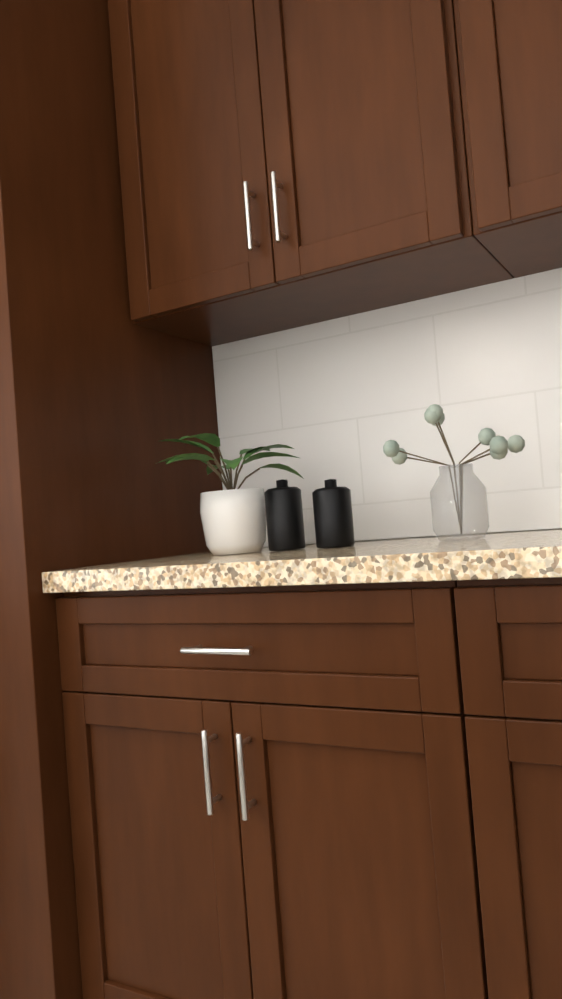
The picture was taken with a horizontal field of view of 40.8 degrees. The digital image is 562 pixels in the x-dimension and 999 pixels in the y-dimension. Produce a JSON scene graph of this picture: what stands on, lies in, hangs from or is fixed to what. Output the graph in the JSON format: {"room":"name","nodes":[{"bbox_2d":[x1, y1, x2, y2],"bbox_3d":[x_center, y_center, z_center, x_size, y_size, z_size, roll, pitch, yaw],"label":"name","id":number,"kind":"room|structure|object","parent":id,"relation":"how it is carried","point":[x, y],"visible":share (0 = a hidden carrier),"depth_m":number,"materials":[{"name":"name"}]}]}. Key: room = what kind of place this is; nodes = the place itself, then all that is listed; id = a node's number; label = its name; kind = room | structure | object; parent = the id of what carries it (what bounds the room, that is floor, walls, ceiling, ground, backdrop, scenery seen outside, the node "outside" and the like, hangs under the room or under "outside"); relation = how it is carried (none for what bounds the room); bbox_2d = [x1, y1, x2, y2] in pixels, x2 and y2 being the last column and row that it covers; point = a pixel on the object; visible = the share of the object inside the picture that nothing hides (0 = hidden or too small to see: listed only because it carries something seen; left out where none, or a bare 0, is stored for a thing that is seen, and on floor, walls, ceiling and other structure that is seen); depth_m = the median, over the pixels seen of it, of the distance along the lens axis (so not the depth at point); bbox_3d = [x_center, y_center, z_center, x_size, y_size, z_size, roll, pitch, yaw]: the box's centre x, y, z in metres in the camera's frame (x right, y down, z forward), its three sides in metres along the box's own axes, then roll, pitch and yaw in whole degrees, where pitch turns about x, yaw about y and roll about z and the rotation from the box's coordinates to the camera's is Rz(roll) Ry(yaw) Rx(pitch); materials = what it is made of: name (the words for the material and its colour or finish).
{"room":"kitchen","nodes":[
{"label":"kitchen","id":0,"kind":"room"},
{"bbox_2d":[263,277,561,546],"bbox_3d":[0.310,-0.369,1.774,3.760,2.740,0.150,-6,-2,30],"label":"wall","id":1,"kind":"structure","parent":0,"point":[450,535],"depth_m":1.66,"materials":[{"name":"white paint"}]},
{"bbox_2d":[108,0,513,345],"bbox_3d":[0.025,-0.918,1.626,0.768,0.990,0.374,-6,-2,30],"label":"upper cabinet","id":2,"kind":"object","parent":1,"relation":"attached to","point":[286,164],"visible":0.98,"depth_m":1.49,"materials":[{"name":"brown wood"}]},
{"bbox_2d":[212,268,561,545],"bbox_3d":[0.485,-0.197,1.581,1.485,0.523,0.012,-6,-2,30],"label":"backsplash","id":3,"kind":"structure","parent":1,"relation":"attached to","point":[342,400],"depth_m":1.69,"materials":[{"name":"tile"}]},
{"bbox_2d":[453,0,561,277],"bbox_3d":[0.666,-0.981,1.254,0.715,0.990,0.374,-6,-2,30],"label":"upper cabinet","id":4,"kind":"object","parent":1,"relation":"attached to","point":[510,60],"visible":1,"depth_m":1.26,"materials":[{"name":"brown wood"}]},
{"bbox_3d":[-2.355,1.173,-1.141,10.300,0.100,11.600,-6,-2,30],"label":"floor","id":5,"kind":"structure","parent":0,"visible":0},
{"bbox_2d":[0,0,222,998],"bbox_3d":[-0.922,-0.120,1.988,1.356,2.450,0.714,-6,-2,30],"label":"panel","id":6,"kind":"object","parent":5,"relation":"on","point":[102,395],"visible":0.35,"depth_m":1.49,"materials":[{"name":"brown wood"}]},
{"bbox_2d":[55,581,537,998],"bbox_3d":[0.112,0.573,1.467,0.828,0.876,0.598,-6,-2,30],"label":"base cabinet","id":7,"kind":"object","parent":5,"relation":"on","point":[310,771],"depth_m":1.18,"materials":[{"name":"brown wood"}]},
{"bbox_2d":[42,529,561,592],"bbox_3d":[0.352,0.089,1.305,1.485,0.040,0.626,-6,-2,30],"label":"countertop","id":8,"kind":"structure","parent":7,"relation":"on","point":[536,555],"depth_m":1.16,"materials":[{"name":"beige stone"}]},
{"bbox_2d":[155,433,303,554],"bbox_3d":[-0.131,-0.012,1.591,0.333,0.254,0.363,-6,-2,30],"label":"potted plant","id":9,"kind":"object","parent":8,"relation":"on","point":[233,519],"visible":1,"depth_m":1.53,"materials":[{"name":"white ceramic"}]},
{"bbox_2d":[264,479,304,550],"bbox_3d":[0.007,0.031,1.544,0.076,0.144,0.076,-6,-2,30],"label":"canister","id":10,"kind":"object","parent":8,"relation":"on","point":[284,515],"visible":1,"depth_m":1.51,"materials":[{"name":"black metal"}]},
{"bbox_2d":[312,479,354,547],"bbox_3d":[0.102,0.026,1.489,0.076,0.134,0.076,-6,-2,30],"label":"canister","id":11,"kind":"object","parent":8,"relation":"on","point":[333,514],"visible":0.96,"depth_m":1.46,"materials":[{"name":"black metal"}]},
{"bbox_2d":[383,404,524,540],"bbox_3d":[0.313,-0.051,1.348,0.237,0.247,0.161,-6,-2,30],"label":"vase","id":12,"kind":"object","parent":8,"relation":"on","point":[500,446],"visible":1,"depth_m":1.35,"materials":[{"name":"clear glass"}]},
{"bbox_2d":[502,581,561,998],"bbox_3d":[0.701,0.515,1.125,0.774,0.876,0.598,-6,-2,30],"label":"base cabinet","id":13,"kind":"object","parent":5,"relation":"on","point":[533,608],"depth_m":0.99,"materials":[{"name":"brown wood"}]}
]}

